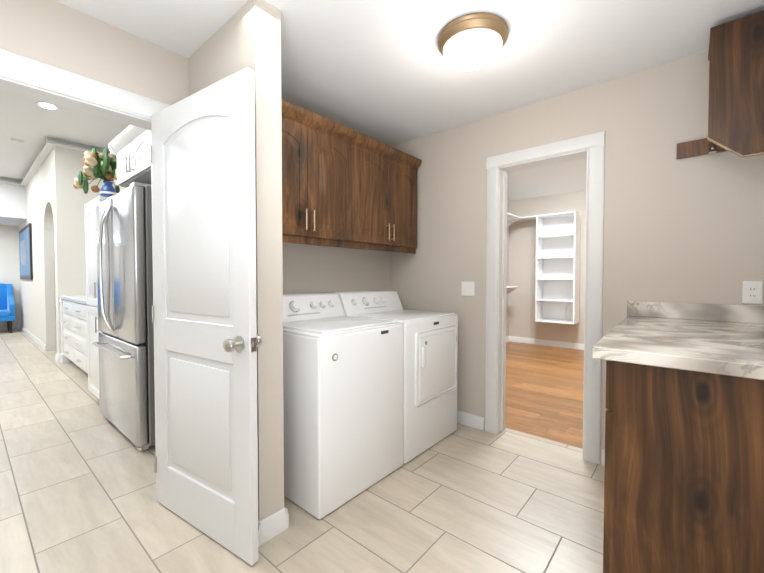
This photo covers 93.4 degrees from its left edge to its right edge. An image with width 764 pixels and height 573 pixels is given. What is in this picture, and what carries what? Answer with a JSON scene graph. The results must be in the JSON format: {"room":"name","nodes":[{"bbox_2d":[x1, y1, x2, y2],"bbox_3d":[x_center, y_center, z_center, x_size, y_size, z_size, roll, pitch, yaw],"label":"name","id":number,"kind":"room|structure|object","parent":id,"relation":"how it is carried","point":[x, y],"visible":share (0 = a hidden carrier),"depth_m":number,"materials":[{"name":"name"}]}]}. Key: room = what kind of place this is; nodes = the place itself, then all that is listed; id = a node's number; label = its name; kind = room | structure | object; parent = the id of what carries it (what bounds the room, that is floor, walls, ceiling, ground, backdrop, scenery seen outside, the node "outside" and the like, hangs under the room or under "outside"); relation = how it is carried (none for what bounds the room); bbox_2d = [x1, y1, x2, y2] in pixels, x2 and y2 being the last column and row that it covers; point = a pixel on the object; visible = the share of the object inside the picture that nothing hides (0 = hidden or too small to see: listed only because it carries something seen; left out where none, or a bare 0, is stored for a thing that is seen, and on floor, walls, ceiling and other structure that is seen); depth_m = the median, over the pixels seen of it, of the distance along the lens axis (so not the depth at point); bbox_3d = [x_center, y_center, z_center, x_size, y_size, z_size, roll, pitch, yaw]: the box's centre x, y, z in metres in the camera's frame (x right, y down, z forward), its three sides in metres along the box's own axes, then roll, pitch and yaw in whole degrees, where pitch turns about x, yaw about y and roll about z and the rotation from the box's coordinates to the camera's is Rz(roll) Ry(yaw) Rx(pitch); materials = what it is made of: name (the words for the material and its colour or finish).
{"room":"laundry room","nodes":[
{"label":"laundry room","id":0,"kind":"room"},
{"bbox_2d":[0,225,20,326],"bbox_3d":[-9.489,-0.626,7.089,0.120,3.300,3.550,1,2,41],"label":"wall","id":1,"kind":"structure","parent":0,"point":[9,257],"depth_m":8.21,"materials":[{"name":"white paint"}]},
{"bbox_2d":[0,325,18,330],"bbox_3d":[-9.451,0.976,7.070,0.015,0.098,3.270,1,2,41],"label":"baseboard","id":2,"kind":"structure","parent":1,"relation":"attached to","point":[4,328],"depth_m":8.17,"materials":[{"name":"white"}]},
{"bbox_2d":[0,183,26,225],"bbox_3d":[-8.803,-1.773,6.540,1.600,0.860,3.450,1,2,41],"label":"wall","id":3,"kind":"structure","parent":0,"point":[13,209],"depth_m":7.12,"materials":[{"name":"white paint"}]},
{"bbox_2d":[19,149,57,353],"bbox_3d":[-6.474,-0.618,6.768,4.880,3.300,0.120,1,2,41],"label":"wall","id":4,"kind":"structure","parent":0,"point":[38,301],"depth_m":5.98,"materials":[{"name":"white paint"}]},
{"bbox_2d":[0,177,19,184],"bbox_3d":[-8.227,-2.035,5.909,0.085,0.105,3.210,1,2,41],"label":"crown molding","id":5,"kind":"structure","parent":4,"relation":"attached to","point":[2,180],"depth_m":7.03,"materials":[{"name":"white wood"}]},
{"bbox_2d":[19,223,32,279],"bbox_3d":[-7.305,-0.673,7.372,1.870,1.060,0.035,1,2,41],"label":"framed picture","id":6,"kind":"object","parent":4,"relation":"attached to","point":[25,251],"visible":0.98,"depth_m":7.13,"materials":[{"name":"black wood"}]},
{"bbox_2d":[19,325,45,350],"bbox_3d":[-6.929,0.975,7.106,3.800,0.098,0.015,1,2,41],"label":"baseboard","id":7,"kind":"structure","parent":4,"relation":"attached to","point":[30,335],"depth_m":6.79,"materials":[{"name":"white wood"}]},
{"bbox_2d":[20,136,56,185],"bbox_3d":[-5.855,-2.039,6.069,3.485,0.105,0.085,1,2,41],"label":"crown molding","id":8,"kind":"structure","parent":4,"relation":"attached to","point":[50,144],"depth_m":5.60,"materials":[{"name":"white wood"}]},
{"bbox_2d":[54,261,55,320],"bbox_3d":[-4.667,-0.610,6.419,1.680,3.300,1.700,1,2,41],"label":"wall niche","id":9,"kind":"object","parent":4,"relation":"in","point":[54,275],"depth_m":6.32,"materials":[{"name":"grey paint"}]},
{"bbox_2d":[0,89,128,179],"bbox_3d":[-4.983,-2.084,3.705,7.880,0.100,4.120,1,2,41],"label":"ceiling","id":10,"kind":"structure","parent":0,"point":[30,123],"depth_m":4.72,"materials":[{"name":"white paint"}]},
{"bbox_2d":[10,139,23,143],"bbox_3d":[-5.162,-2.050,5.097,0.136,0.034,0.136,1,2,41],"label":"smoke detector","id":11,"kind":"object","parent":10,"relation":"attached to","point":[17,141],"visible":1,"depth_m":5.07,"materials":[{"name":"white plastic"}]},
{"bbox_2d":[35,102,58,110],"bbox_3d":[-3.785,-2.039,4.076,0.200,0.005,0.200,1,2,41],"label":"recessed light","id":12,"kind":"object","parent":10,"relation":"in","point":[47,106],"visible":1,"depth_m":4.08,"materials":[{"name":"white"}]},
{"bbox_2d":[53,146,113,354],"bbox_3d":[-4.357,-0.585,5.397,0.120,3.300,0.790,1,2,41],"label":"wall","id":13,"kind":"structure","parent":0,"point":[70,200],"depth_m":5.16,"materials":[{"name":"white paint"}]},
{"bbox_2d":[57,139,102,153],"bbox_3d":[-4.347,-2.018,5.216,0.085,0.105,0.540,1,2,41],"label":"crown molding","id":14,"kind":"structure","parent":13,"relation":"attached to","point":[60,143],"depth_m":5.16,"materials":[{"name":"white wood"}]},
{"bbox_2d":[113,169,125,190],"bbox_3d":[-2.391,-0.554,4.157,4.480,3.300,0.120,1,2,41],"label":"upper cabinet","id":15,"kind":"object","parent":13,"relation":"attached to","point":[115,183],"depth_m":5.43,"materials":[{"name":"white paint"}]},
{"bbox_2d":[108,125,150,187],"bbox_3d":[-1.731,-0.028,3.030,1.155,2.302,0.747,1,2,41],"label":"upper cabinet","id":16,"kind":"object","parent":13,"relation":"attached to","point":[128,146],"visible":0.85,"depth_m":2.70,"materials":[{"name":"white wood"}]},
{"bbox_2d":[0,0,389,293],"bbox_3d":[-1.170,-0.503,2.047,0.120,3.300,3.700,1,2,41],"label":"wall","id":17,"kind":"structure","parent":0,"point":[57,34],"depth_m":1.82,"materials":[{"name":"beige paint"}]},
{"bbox_2d":[0,48,169,488],"bbox_3d":[-1.511,0.089,1.663,0.164,2.135,1.080,1,2,41],"label":"door frame","id":18,"kind":"structure","parent":17,"relation":"attached to","point":[29,77],"depth_m":1.67,"materials":[{"name":"white wood"}]},
{"bbox_2d":[281,102,360,246],"bbox_3d":[-0.574,-0.681,2.387,0.333,0.750,0.861,1,2,41],"label":"upper cabinet","id":19,"kind":"object","parent":17,"relation":"attached to","point":[344,186],"depth_m":2.33,"materials":[{"name":"brown wood"}]},
{"bbox_2d":[333,138,420,252],"bbox_3d":[-0.092,-0.694,2.950,0.333,0.750,0.861,1,2,41],"label":"upper cabinet","id":20,"kind":"object","parent":17,"relation":"attached to","point":[388,178],"depth_m":2.85,"materials":[{"name":"brown wood"}]},
{"bbox_2d":[149,67,261,564],"bbox_3d":[-0.840,0.133,1.706,0.802,2.030,0.203,1,2,41],"label":"kitchen door","id":21,"kind":"structure","parent":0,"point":[208,340],"depth_m":1.62,"materials":[{"name":"white wood"}]},
{"bbox_2d":[188,0,283,521],"bbox_3d":[-0.780,-0.064,1.876,0.710,2.430,0.130,1,2,41],"label":"wall","id":22,"kind":"structure","parent":0,"point":[247,34],"depth_m":1.65,"materials":[{"name":"beige paint"}]},
{"bbox_2d":[258,520,264,546],"bbox_3d":[-0.828,1.104,1.837,0.725,0.098,0.035,1,2,41],"label":"baseboard","id":23,"kind":"structure","parent":22,"relation":"attached to","point":[261,525],"depth_m":1.62,"materials":[{"name":"white wood"}]},
{"bbox_2d":[267,507,288,530],"bbox_3d":[-0.716,1.101,1.945,0.695,0.098,0.015,1,2,41],"label":"baseboard","id":24,"kind":"structure","parent":22,"relation":"attached to","point":[280,518],"depth_m":1.69,"materials":[{"name":"white wood"}]},
{"bbox_2d":[0,330,604,572],"bbox_3d":[-4.291,1.133,3.870,12.420,0.060,5.350,1,2,41],"label":"floor","id":25,"kind":"structure","parent":0,"point":[78,491],"depth_m":1.86,"materials":[{"name":"tile"}]},
{"bbox_2d":[0,283,14,332],"bbox_3d":[-8.554,0.452,7.586,0.650,1.120,1.120,1,2,41],"label":"armchair","id":26,"kind":"object","parent":25,"relation":"on","point":[7,308],"visible":1,"depth_m":7.99,"materials":[{"name":"blue fabric"}]},
{"bbox_2d":[59,299,74,363],"bbox_3d":[-3.952,0.625,5.017,0.729,0.900,0.640,1,2,41],"label":"base cabinet","id":27,"kind":"object","parent":25,"relation":"on","point":[65,303],"depth_m":4.84,"materials":[{"name":"white wood"}]},
{"bbox_2d":[71,299,86,372],"bbox_3d":[-3.397,0.636,4.543,0.730,0.900,0.640,1,2,41],"label":"base cabinet","id":28,"kind":"object","parent":25,"relation":"on","point":[73,316],"depth_m":4.34,"materials":[{"name":"white wood"}]},
{"bbox_2d":[59,295,85,302],"bbox_3d":[-3.457,0.166,4.575,2.336,0.040,0.651,1,2,41],"label":"countertop","id":29,"kind":"structure","parent":28,"relation":"on","point":[78,298],"depth_m":4.68,"materials":[{"name":"white stone"}]},
{"bbox_2d":[83,303,87,373],"bbox_3d":[-2.843,0.648,4.069,0.729,0.900,0.640,1,2,41],"label":"base cabinet","id":30,"kind":"object","parent":25,"relation":"on","point":[84,304],"depth_m":4.09,"materials":[{"name":"white wood"}]},
{"bbox_2d":[84,196,108,398],"bbox_3d":[-2.411,0.160,3.580,0.583,1.900,0.804,1,2,41],"label":"tall cabinet","id":31,"kind":"object","parent":25,"relation":"on","point":[93,331],"visible":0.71,"depth_m":3.32,"materials":[{"name":"white wood"}]},
{"bbox_2d":[73,148,119,196],"bbox_3d":[-2.521,-1.015,3.243,0.439,0.466,0.390,1,2,41],"label":"flower arrangement","id":32,"kind":"object","parent":31,"relation":"on","point":[104,165],"visible":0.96,"depth_m":3.18,"materials":[{"name":"green plant"}]},
{"bbox_2d":[92,182,154,451],"bbox_3d":[-1.804,0.205,3.004,1.015,1.838,0.838,1,2,41],"label":"fridge","id":33,"kind":"object","parent":25,"relation":"on","point":[124,344],"visible":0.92,"depth_m":2.50,"materials":[{"name":"silver metal"}]},
{"bbox_2d":[283,292,402,519],"bbox_3d":[-0.348,0.599,2.237,0.706,1.088,0.686,1,2,41],"label":"washer","id":34,"kind":"object","parent":25,"relation":"on","point":[343,402],"visible":0.77,"depth_m":1.92,"materials":[{"name":"white metal"}]},
{"bbox_2d":[334,290,457,463],"bbox_3d":[0.119,0.586,2.756,0.741,1.088,0.686,1,2,41],"label":"dryer","id":35,"kind":"object","parent":25,"relation":"on","point":[430,359],"visible":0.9,"depth_m":2.53,"materials":[{"name":"white metal"}]},
{"bbox_2d":[592,301,763,572],"bbox_3d":[1.325,0.633,1.534,0.619,1.055,1.272,1,2,41],"label":"base cabinet","id":36,"kind":"object","parent":25,"relation":"on","point":[684,458],"depth_m":1.13,"materials":[{"name":"brown wood"}]},
{"bbox_2d":[55,0,763,146],"bbox_3d":[-0.174,-1.312,1.176,2.500,0.100,3.700,1,2,41],"label":"ceiling","id":37,"kind":"structure","parent":0,"point":[384,72],"depth_m":1.91,"materials":[{"name":"white paint"}]},
{"bbox_2d":[437,12,508,70],"bbox_3d":[0.462,-1.199,1.845,0.352,0.157,0.352,1,2,41],"label":"flush-mount ceiling light","id":38,"kind":"object","parent":37,"relation":"attached to","point":[472,41],"visible":1,"depth_m":1.75,"materials":[{"name":"white glass"}]},
{"bbox_2d":[506,196,509,336],"bbox_3d":[1.118,-0.584,5.367,0.120,3.300,4.020,1,2,41],"label":"wall","id":39,"kind":"structure","parent":0,"point":[507,298],"depth_m":6.72,"materials":[{"name":"beige paint"}]},
{"bbox_2d":[507,212,535,294],"bbox_3d":[2.132,-0.512,6.006,0.588,1.385,1.488,1,2,41],"label":"closet shelf","id":40,"kind":"object","parent":39,"relation":"attached to","point":[512,218],"visible":0.27,"depth_m":6.28,"materials":[{"name":"white painted wood"}]},
{"bbox_2d":[505,341,583,448],"bbox_3d":[2.116,1.115,4.606,2.800,0.060,4.100,1,2,41],"label":"floor","id":41,"kind":"structure","parent":0,"point":[544,390],"depth_m":3.79,"materials":[{"name":"brown wood"}]},
{"bbox_2d":[507,158,586,200],"bbox_3d":[2.044,-1.902,4.463,2.440,0.720,3.920,1,2,41],"label":"ceiling","id":42,"kind":"structure","parent":0,"point":[561,178],"depth_m":6.02,"materials":[{"name":"white paint"}]},
{"bbox_2d":[509,190,585,343],"bbox_3d":[3.350,-0.600,6.023,2.660,3.300,0.120,1,2,41],"label":"wall","id":43,"kind":"structure","parent":0,"point":[522,263],"depth_m":6.50,"materials":[{"name":"beige paint"}]},
{"bbox_2d":[509,336,583,349],"bbox_3d":[3.317,1.002,6.000,2.390,0.098,0.015,1,2,41],"label":"baseboard","id":44,"kind":"structure","parent":43,"relation":"attached to","point":[511,338],"depth_m":6.34,"materials":[{"name":"white wood"}]},
{"bbox_2d":[535,211,580,323],"bbox_3d":[2.954,-0.303,6.059,0.600,1.805,0.348,1,2,41],"label":"shelving unit","id":45,"kind":"object","parent":43,"relation":"attached to","point":[557,292],"visible":1,"depth_m":6.15,"materials":[{"name":"white wood"}]},
{"bbox_2d":[390,50,763,463],"bbox_3d":[0.917,-0.521,2.795,3.160,3.300,0.150,1,2,41],"label":"wall","id":46,"kind":"structure","parent":0,"point":[687,230],"depth_m":2.21,"materials":[{"name":"beige paint"}]},
{"bbox_2d":[461,282,474,295],"bbox_3d":[0.690,0.019,2.896,0.114,0.116,0.010,1,2,41],"label":"switch plate","id":47,"kind":"object","parent":46,"relation":"attached to","point":[468,288],"visible":1,"depth_m":2.89,"materials":[{"name":"white plastic"}]},
{"bbox_2d":[457,410,483,429],"bbox_3d":[0.447,1.072,3.127,0.925,0.098,0.015,1,2,41],"label":"baseboard","id":48,"kind":"structure","parent":46,"relation":"attached to","point":[467,419],"depth_m":2.89,"materials":[{"name":"white wood"}]},
{"bbox_2d":[485,131,604,463],"bbox_3d":[1.157,0.074,2.605,0.780,2.120,0.188,1,2,41],"label":"trim","id":49,"kind":"structure","parent":46,"relation":"attached to","point":[589,147],"depth_m":2.50,"materials":[{"name":"white wood"}]},
{"bbox_2d":[676,138,726,158],"bbox_3d":[1.759,-0.759,1.913,0.302,0.102,0.083,1,2,41],"label":"cleat","id":50,"kind":"object","parent":46,"relation":"attached to","point":[699,147],"visible":0.52,"depth_m":1.97,"materials":[{"name":"brown wood"}]},
{"bbox_2d":[707,10,763,157],"bbox_3d":[1.772,-0.921,1.755,0.277,0.634,0.298,1,2,41],"label":"upper cabinet","id":51,"kind":"object","parent":46,"relation":"attached to","point":[736,90],"visible":1,"depth_m":1.67,"materials":[{"name":"brown wood"}]},
{"bbox_2d":[742,281,762,303],"bbox_3d":[1.908,0.030,1.855,0.072,0.116,0.009,1,2,41],"label":"electrical outlet plate","id":52,"kind":"object","parent":46,"relation":"attached to","point":[751,292],"visible":1,"depth_m":1.85,"materials":[{"name":"white plastic"}]}
]}

